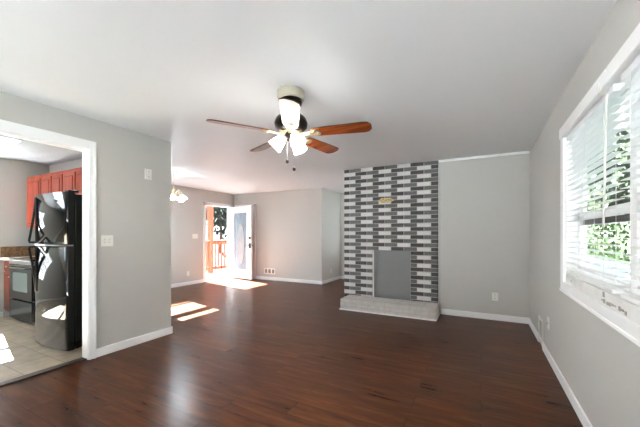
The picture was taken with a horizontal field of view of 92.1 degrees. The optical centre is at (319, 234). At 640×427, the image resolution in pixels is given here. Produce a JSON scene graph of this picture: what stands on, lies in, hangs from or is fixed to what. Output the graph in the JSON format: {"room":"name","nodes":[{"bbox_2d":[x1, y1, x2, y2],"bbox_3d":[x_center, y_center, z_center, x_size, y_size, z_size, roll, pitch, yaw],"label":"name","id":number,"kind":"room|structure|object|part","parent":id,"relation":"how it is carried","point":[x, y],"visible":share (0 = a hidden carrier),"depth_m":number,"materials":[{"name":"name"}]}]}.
{"room":"living room","nodes":[
{"label":"living room","id":0,"kind":"room"},
{"bbox_2d":[49,159,81,172],"bbox_3d":[-3.283,0.042,4.597,2.871,2.440,0.100,0,0,28],"label":"wall","id":1,"kind":"structure","parent":0,"point":[77,163],"depth_m":4.97,"materials":[{"name":"grey paint"}]},
{"bbox_2d":[27,175,41,227],"bbox_3d":[-4.379,-0.506,4.916,0.485,0.797,0.348,0,0,28],"label":"upper cabinet","id":2,"kind":"object","parent":1,"relation":"attached to","point":[33,183],"visible":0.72,"depth_m":4.80,"materials":[{"name":"red wood"}]},
{"bbox_2d":[41,171,62,193],"bbox_3d":[-3.875,-0.681,4.653,0.647,0.447,0.348,0,0,28],"label":"upper cabinet","id":3,"kind":"object","parent":1,"relation":"attached to","point":[50,182],"visible":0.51,"depth_m":4.50,"materials":[{"name":"red wood"}]},
{"bbox_3d":[-4.084,-0.665,4.601,0.300,0.385,0.024,0,0,28],"label":"door","id":4,"kind":"part","parent":3,"relation":"part of","materials":[{"name":"brown wood"}]},
{"bbox_3d":[-3.797,-0.665,4.451,0.300,0.385,0.024,0,0,28],"label":"door","id":5,"kind":"part","parent":3,"relation":"part of","materials":[{"name":"brown wood"}]},
{"bbox_2d":[63,167,81,194],"bbox_3d":[-3.272,-0.717,4.338,0.707,0.377,0.348,0,0,28],"label":"upper cabinet","id":6,"kind":"object","parent":1,"relation":"attached to","point":[72,178],"visible":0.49,"depth_m":4.23,"materials":[{"name":"red wood"}]},
{"bbox_3d":[-3.495,-0.701,4.293,0.330,0.315,0.024,0,0,28],"label":"door","id":7,"kind":"part","parent":6,"relation":"part of","materials":[{"name":"brown wood"}]},
{"bbox_3d":[-3.181,-0.701,4.130,0.330,0.315,0.024,0,0,28],"label":"door","id":8,"kind":"part","parent":6,"relation":"part of","materials":[{"name":"brown wood"}]},
{"bbox_2d":[0,91,170,348],"bbox_3d":[-3.287,0.042,1.381,0.100,2.440,5.805,0,0,28],"label":"wall","id":9,"kind":"structure","parent":0,"point":[133,274],"depth_m":3.41,"materials":[{"name":"grey paint"}]},
{"bbox_2d":[0,119,95,359],"bbox_3d":[-2.893,0.160,2.116,0.129,2.205,2.402,0,0,28],"label":"trim","id":10,"kind":"structure","parent":9,"relation":"attached to","point":[7,128],"depth_m":3.10,"materials":[{"name":"white paint"}]},
{"bbox_2d":[101,235,112,246],"bbox_3d":[-2.243,0.067,3.254,0.017,0.118,0.118,0,0,28],"label":"light switch","id":11,"kind":"object","parent":9,"relation":"attached to","point":[106,240],"visible":1,"depth_m":3.25,"materials":[{"name":"white plastic"}]},
{"bbox_2d":[96,326,172,357],"bbox_3d":[-3.277,1.218,1.384,0.114,0.088,5.819,0,0,28],"label":"baseboard","id":12,"kind":"structure","parent":9,"relation":"attached to","point":[124,344],"depth_m":3.48,"materials":[{"name":"white paint"}]},
{"bbox_2d":[145,168,151,179],"bbox_3d":[-2.034,-0.713,3.658,0.012,0.125,0.085,0,0,28],"label":"wall outlet","id":13,"kind":"object","parent":9,"relation":"attached to","point":[148,172],"visible":1,"depth_m":3.66,"materials":[{"name":"white plastic"}]},
{"bbox_2d":[0,158,233,316],"bbox_3d":[-4.907,0.042,4.729,0.130,2.440,10.240,0,0,28],"label":"wall","id":14,"kind":"structure","parent":0,"point":[186,215],"depth_m":7.30,"materials":[{"name":"grey paint"}]},
{"bbox_2d":[192,234,197,238],"bbox_3d":[-3.184,0.047,7.868,0.017,0.118,0.165,0,0,28],"label":"light switch","id":15,"kind":"object","parent":14,"relation":"attached to","point":[194,236],"visible":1,"depth_m":7.86,"materials":[{"name":"white plastic"}]},
{"bbox_2d":[203,201,252,281],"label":"door","id":16,"kind":"structure","parent":14,"relation":"in","point":[239,219],"depth_m":8.70,"materials":[{"name":"white paint"}]},
{"bbox_3d":[-2.869,0.197,8.612,0.148,2.130,1.090,0,0,28],"label":"frame","id":17,"kind":"part","parent":16,"relation":"part of","materials":[{"name":"white paint"}]},
{"bbox_3d":[-2.238,0.187,8.725,0.510,1.610,0.016,0,0,34],"label":"glass pane","id":18,"kind":"part","parent":16,"relation":"part of","materials":[{"name":"clear glass"}]},
{"bbox_2d":[171,275,343,287],"bbox_3d":[-1.922,1.218,7.942,6.927,0.088,2.668,0,0,-24],"label":"baseboard","id":19,"kind":"structure","parent":14,"relation":"attached to","point":[257,277],"depth_m":8.06,"materials":[{"name":"white paint"}]},
{"bbox_2d":[234,188,323,280],"bbox_3d":[-1.216,0.042,8.510,2.912,2.440,0.120,0,0,28],"label":"wall","id":20,"kind":"structure","parent":0,"point":[289,223],"depth_m":8.22,"materials":[{"name":"grey paint"}]},
{"bbox_2d":[235,204,255,278],"bbox_3d":[-2.170,0.197,8.929,0.785,2.130,0.020,0,0,28],"label":"door frame","id":21,"kind":"structure","parent":20,"relation":"in","point":[252,205],"depth_m":8.77,"materials":[{"name":"white paint"}]},
{"bbox_2d":[264,268,274,273],"bbox_3d":[-1.395,1.017,8.529,0.370,0.160,0.012,0,0,28],"label":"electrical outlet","id":22,"kind":"object","parent":20,"relation":"in","point":[266,270],"visible":1,"depth_m":8.53,"materials":[{"name":"white plastic"}]},
{"bbox_2d":[0,278,582,426],"bbox_3d":[-1.475,1.320,3.512,7.341,0.124,11.520,0,0,28],"label":"floor","id":23,"kind":"structure","parent":0,"point":[238,352],"depth_m":2.84,"materials":[{"name":"brown wood"}]},
{"bbox_2d":[4,261,11,310],"bbox_3d":[-4.574,0.825,4.877,0.294,0.866,0.598,0,0,28],"label":"base cabinet","id":24,"kind":"object","parent":23,"relation":"on","point":[6,263],"visible":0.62,"depth_m":4.63,"materials":[{"name":"red wood"}]},
{"bbox_3d":[-4.697,0.479,4.643,0.265,0.145,0.018,0,0,28],"label":"drawer","id":25,"kind":"part","parent":24,"relation":"part of","materials":[{"name":"brown wood"}]},
{"bbox_2d":[0,246,34,260],"bbox_3d":[-4.580,0.288,4.877,0.311,0.203,0.604,0,0,28],"label":"countertop","id":26,"kind":"structure","parent":24,"relation":"on","point":[6,253],"depth_m":4.81,"materials":[{"name":"brown stone"}]},
{"bbox_2d":[7,257,34,324],"bbox_3d":[-4.125,0.720,4.609,0.736,1.076,0.654,0,0,28],"label":"stove","id":27,"kind":"object","parent":23,"relation":"on","point":[21,284],"visible":0.39,"depth_m":4.35,"materials":[{"name":"black metal"}]},
{"bbox_3d":[-4.263,0.477,4.345,0.632,0.022,0.057,0,0,28],"label":"handle","id":28,"kind":"part","parent":27,"relation":"part of","materials":[{"name":"black plastic"}]},
{"bbox_3d":[-4.244,0.678,4.382,0.722,0.488,0.030,0,0,28],"label":"oven door","id":29,"kind":"part","parent":27,"relation":"part of","materials":[{"name":"grey metal"}]},
{"bbox_3d":[-4.244,1.077,4.382,0.722,0.260,0.030,0,0,28],"label":"drawer","id":30,"kind":"part","parent":27,"relation":"part of","materials":[{"name":"grey metal"}]},
{"bbox_2d":[9,257,34,260],"bbox_3d":[-4.119,0.356,4.620,0.736,0.020,0.575,0,0,28],"label":"cooktop","id":31,"kind":"object","parent":27,"relation":"in","point":[20,258],"depth_m":4.44,"materials":[{"name":"white ceramic"}]},
{"bbox_2d":[0,357,86,386],"bbox_3d":[-2.901,1.256,2.128,0.088,0.013,2.242,0,0,28],"label":"trim","id":32,"kind":"structure","parent":23,"relation":"on","point":[17,379],"depth_m":2.80,"materials":[{"name":"brown wood"}]},
{"bbox_2d":[28,190,81,350],"bbox_3d":[-2.873,0.390,3.792,0.775,1.736,0.889,0,0,28],"label":"refrigerator","id":33,"kind":"object","parent":23,"relation":"on","point":[57,274],"visible":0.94,"depth_m":3.37,"materials":[{"name":"black metal"}]},
{"bbox_3d":[-3.327,0.397,3.571,0.085,0.531,0.039,0,0,-18],"label":"handle","id":34,"kind":"part","parent":33,"relation":"part of","materials":[{"name":"black plastic"}]},
{"bbox_3d":[-3.327,-0.162,3.571,0.085,0.533,0.039,0,0,-18],"label":"handle","id":35,"kind":"part","parent":33,"relation":"part of","materials":[{"name":"black plastic"}]},
{"bbox_3d":[-3.037,0.119,3.479,0.775,0.015,0.095,0,0,28],"label":"door trim","id":36,"kind":"part","parent":33,"relation":"part of","materials":[{"name":"metal"}]},
{"bbox_3d":[-3.034,0.691,3.485,0.775,1.118,0.102,0,0,28],"label":"fridge door","id":37,"kind":"part","parent":33,"relation":"part of","materials":[{"name":"black metal"}]},
{"bbox_3d":[-3.034,-0.175,3.485,0.775,0.565,0.102,0,0,28],"label":"freezer door","id":38,"kind":"part","parent":33,"relation":"part of","materials":[{"name":"black metal"}]},
{"bbox_2d":[339,160,439,320],"bbox_3d":[1.077,0.048,5.056,1.627,2.428,0.477,0,0,28],"label":"fireplace","id":39,"kind":"object","parent":23,"relation":"on","point":[391,250],"visible":1,"depth_m":5.16,"materials":[{"name":"grey brick"}]},
{"bbox_2d":[377,198,393,202],"bbox_3d":[1.113,-0.576,5.226,0.297,0.085,0.024,0,0,28],"label":"wall ornament","id":40,"kind":"object","parent":39,"relation":"attached to","point":[382,200],"visible":1,"depth_m":5.22,"materials":[{"name":"gold metal"}]},
{"bbox_3d":[1.112,1.251,5.028,1.539,0.022,0.461,0,0,28],"label":"shoe moulding","id":41,"kind":"part","parent":39,"relation":"part of","materials":[{"name":"white paint"}]},
{"bbox_2d":[0,0,616,194],"bbox_3d":[-1.475,-1.232,3.512,7.341,0.132,11.520,0,0,28],"label":"ceiling","id":42,"kind":"structure","parent":0,"point":[433,80],"depth_m":2.26,"materials":[{"name":"white paint"}]},
{"bbox_2d":[0,136,21,146],"bbox_3d":[-4.208,-1.154,3.391,0.550,0.024,1.235,0,0,28],"label":"ceiling light","id":43,"kind":"object","parent":42,"relation":"in","point":[4,141],"visible":1,"depth_m":3.79,"materials":[{"name":"white paint"}]},
{"bbox_2d":[171,171,186,201],"bbox_3d":[-2.764,-0.904,5.830,0.483,0.548,0.481,0,0,28],"label":"chandelier","id":44,"kind":"object","parent":42,"relation":"hanging from","point":[180,198],"visible":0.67,"depth_m":5.80,"materials":[{"name":"white glass"}]},
{"bbox_2d":[206,85,371,170],"bbox_3d":[-0.204,-0.851,2.577,1.272,0.654,1.236,0,0,28],"label":"ceiling fan","id":45,"kind":"object","parent":42,"relation":"hanging from","point":[290,123],"visible":1,"depth_m":2.46,"materials":[{"name":"brown metal"}]},
{"bbox_3d":[-0.612,-0.828,2.348,0.477,0.037,0.142,0,0,-28],"label":"blade","id":46,"kind":"part","parent":45,"relation":"part of","materials":[{"name":"brown wood"}]},
{"bbox_3d":[-0.503,-0.828,2.881,0.142,0.037,0.477,0,0,-38],"label":"blade","id":47,"kind":"part","parent":45,"relation":"part of","materials":[{"name":"brown wood"}]},
{"bbox_3d":[-0.359,-0.750,2.544,0.136,0.140,0.122,0,0,28],"label":"lamp shade","id":48,"kind":"part","parent":45,"relation":"part of","materials":[{"name":"white glass"}]},
{"bbox_3d":[-0.207,-0.828,2.127,0.142,0.037,0.477,0,0,-4],"label":"blade","id":49,"kind":"part","parent":45,"relation":"part of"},
{"bbox_3d":[-0.193,-0.763,2.460,0.069,0.072,0.047,0,0,41],"label":"bulb","id":50,"kind":"part","parent":45,"relation":"part of","materials":[{"name":"white glass"}]},
{"bbox_3d":[-0.185,-0.750,2.442,0.135,0.140,0.124,0,0,28],"label":"lamp shade","id":51,"kind":"part","parent":45,"relation":"part of","materials":[{"name":"white glass"}]},
{"bbox_3d":[-0.181,-0.750,2.646,0.124,0.140,0.139,0,0,28],"label":"lamp shade","id":52,"kind":"part","parent":45,"relation":"part of","materials":[{"name":"white glass"}]},
{"bbox_3d":[0.010,-0.828,2.892,0.142,0.037,0.477,0,0,36],"label":"blade","id":53,"kind":"part","parent":45,"relation":"part of","materials":[{"name":"brown wood"}]},
{"bbox_3d":[0.166,-0.828,2.429,0.477,0.037,0.142,0,0,17],"label":"blade","id":54,"kind":"part","parent":45,"relation":"part of","materials":[{"name":"brown wood"}]},
{"bbox_2d":[324,189,339,279],"bbox_3d":[0.285,0.042,8.369,0.120,2.440,1.020,0,0,28],"label":"wall","id":55,"kind":"structure","parent":0,"point":[331,198],"depth_m":8.29,"materials":[{"name":"grey paint"}]},
{"bbox_2d":[340,193,343,275],"bbox_3d":[1.206,0.042,8.531,1.602,2.440,0.120,0,0,28],"label":"wall","id":56,"kind":"structure","parent":0,"point":[341,194],"depth_m":8.77,"materials":[{"name":"grey paint"}]},
{"bbox_2d":[439,153,529,317],"bbox_3d":[1.739,0.042,5.049,2.807,2.440,0.120,0,0,28],"label":"wall","id":57,"kind":"structure","parent":0,"point":[484,203],"depth_m":4.60,"materials":[{"name":"grey paint"}]},
{"bbox_2d":[359,151,529,168],"bbox_3d":[1.708,-1.161,4.989,2.807,0.035,0.014,0,0,28],"label":"trim","id":58,"kind":"structure","parent":57,"relation":"attached to","point":[522,152],"depth_m":4.59,"materials":[{"name":"white paint"}]},
{"bbox_2d":[441,309,528,323],"bbox_3d":[2.437,1.218,4.609,1.162,0.088,0.014,0,0,28],"label":"baseboard","id":59,"kind":"structure","parent":57,"relation":"attached to","point":[516,319],"depth_m":4.58,"materials":[{"name":"white paint"}]},
{"bbox_2d":[492,292,497,300],"bbox_3d":[2.575,0.917,4.537,0.080,0.118,0.012,0,0,28],"label":"wall outlet","id":60,"kind":"object","parent":57,"relation":"attached to","point":[494,295],"visible":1,"depth_m":4.53,"materials":[{"name":"white plastic"}]},
{"bbox_2d":[530,0,639,426],"bbox_3d":[1.091,0.042,0.637,0.130,2.440,8.540,0,0,28],"label":"wall","id":61,"kind":"structure","parent":0,"point":[599,364],"depth_m":2.17,"materials":[{"name":"grey paint"}]},
{"bbox_2d":[538,315,542,341],"bbox_3d":[2.505,1.072,3.498,0.012,0.260,0.260,0,0,28],"label":"air vent","id":62,"kind":"object","parent":61,"relation":"in","point":[540,320],"visible":0.94,"depth_m":3.51,"materials":[{"name":"white plastic"}]},
{"bbox_2d":[547,317,549,329],"bbox_3d":[2.304,0.897,3.118,0.017,0.118,0.075,0,0,28],"label":"cable plate","id":63,"kind":"object","parent":61,"relation":"attached to","point":[548,318],"visible":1,"depth_m":3.09,"materials":[{"name":"white plastic"}]},
{"bbox_2d":[529,318,592,426],"bbox_3d":[0.999,1.218,0.617,0.014,0.088,8.420,0,0,28],"label":"baseboard","id":64,"kind":"structure","parent":61,"relation":"attached to","point":[583,418],"depth_m":2.45,"materials":[{"name":"white paint"}]},
{"bbox_2d":[559,48,639,346],"bbox_3d":[1.538,-0.203,1.521,0.156,1.340,2.310,0,0,28],"label":"window","id":65,"kind":"structure","parent":61,"relation":"in","point":[622,315],"depth_m":1.86,"materials":[{"name":"white paint"}]},
{"bbox_2d":[559,68,624,293],"bbox_3d":[1.746,-0.272,2.032,0.100,1.162,1.060,0,0,28],"label":"window blind","id":66,"kind":"object","parent":65,"relation":"attached to","point":[595,132],"visible":0.94,"depth_m":1.85,"materials":[{"name":"white paint"}]},
{"bbox_3d":[1.767,0.298,2.022,0.050,0.022,0.970,0,0,28],"label":"rail","id":67,"kind":"part","parent":66,"relation":"part of","materials":[{"name":"white plastic"}]},
{"bbox_3d":[1.831,-0.248,1.988,0.042,1.110,1.000,0,0,28],"label":"sash","id":68,"kind":"part","parent":65,"relation":"part of","materials":[{"name":"white paint"}]},
{"bbox_3d":[1.846,-0.101,1.980,0.025,0.055,0.940,0,0,28],"label":"storm rail","id":69,"kind":"part","parent":65,"relation":"part of","materials":[{"name":"grey metal"}]},
{"bbox_2d":[607,23,639,305],"bbox_3d":[1.248,-0.272,1.069,0.092,1.162,1.080,0,0,28],"label":"window blind","id":70,"kind":"object","parent":65,"relation":"attached to","point":[631,74],"visible":1,"depth_m":1.41,"materials":[{"name":"white paint"}]},
{"bbox_3d":[1.264,0.298,1.060,0.050,0.022,0.990,0,0,28],"label":"rail","id":71,"kind":"part","parent":70,"relation":"part of","materials":[{"name":"white plastic"}]},
{"label":"outside","id":72,"kind":"structure","parent":0,"visible":0},
{"bbox_2d":[206,270,226,279],"bbox_3d":[-3.277,1.357,9.665,1.541,0.130,4.300,0,0,28],"label":"deck","id":73,"kind":"object","parent":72,"point":[219,274],"visible":0.07,"depth_m":9.69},
{"bbox_2d":[206,206,226,272],"bbox_3d":[-3.815,-0.021,9.975,0.140,2.625,4.150,0,0,28],"label":"deck railing","id":74,"kind":"object","parent":73,"relation":"on","point":[209,242],"visible":0.15,"depth_m":10.25,"materials":[{"name":"orange wood"}]},
{"bbox_3d":[-3.656,-0.021,10.281,0.140,2.625,0.140,0,0,28],"label":"post","id":75,"kind":"part","parent":74,"relation":"part of","materials":[{"name":"orange wood"}]},
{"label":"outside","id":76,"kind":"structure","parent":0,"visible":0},
{"bbox_2d":[587,257,629,279],"bbox_3d":[25.200,1.762,35.068,3.000,0.001,90.500,0,0,28],"label":"gravel drive","id":77,"kind":"structure","parent":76,"point":[615,264],"depth_m":16.41,"materials":[{"name":"white concrete"}]},
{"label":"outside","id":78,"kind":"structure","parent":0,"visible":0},
{"bbox_2d":[206,209,226,272],"bbox_3d":[-14.215,-1.638,23.220,33.300,8.040,52.000,0,0,28],"label":"hill","id":79,"kind":"structure","parent":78,"point":[215,237],"depth_m":20.18,"materials":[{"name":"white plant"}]},
{"bbox_2d":[206,206,226,252],"bbox_3d":[-6.186,-0.832,19.258,2.857,4.190,2.959,0,0,28],"label":"tree","id":80,"kind":"object","parent":79,"relation":"on","point":[218,212],"visible":0.38,"depth_m":19.00,"materials":[{"name":"green plant"}]},
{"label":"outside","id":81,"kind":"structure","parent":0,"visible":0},
{"bbox_2d":[589,254,629,262],"bbox_3d":[38.175,0.312,29.023,39.200,3.200,93.200,0,0,28],"label":"lawn","id":82,"kind":"structure","parent":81,"point":[589,254],"depth_m":22.96,"materials":[{"name":"green plant"}]},
{"bbox_2d":[587,130,629,209],"bbox_3d":[30.954,-4.529,31.303,6.190,11.398,9.046,0,0,28],"label":"tree","id":83,"kind":"object","parent":82,"relation":"on","point":[619,195],"visible":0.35,"depth_m":29.37,"materials":[{"name":"green plant"}]},
{"bbox_2d":[587,222,629,260],"bbox_3d":[24.851,0.488,27.283,2.171,3.228,35.464,0,0,28],"label":"hedge","id":84,"kind":"object","parent":82,"relation":"on","point":[592,231],"visible":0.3,"depth_m":23.56,"materials":[{"name":"green plant"}]}
]}

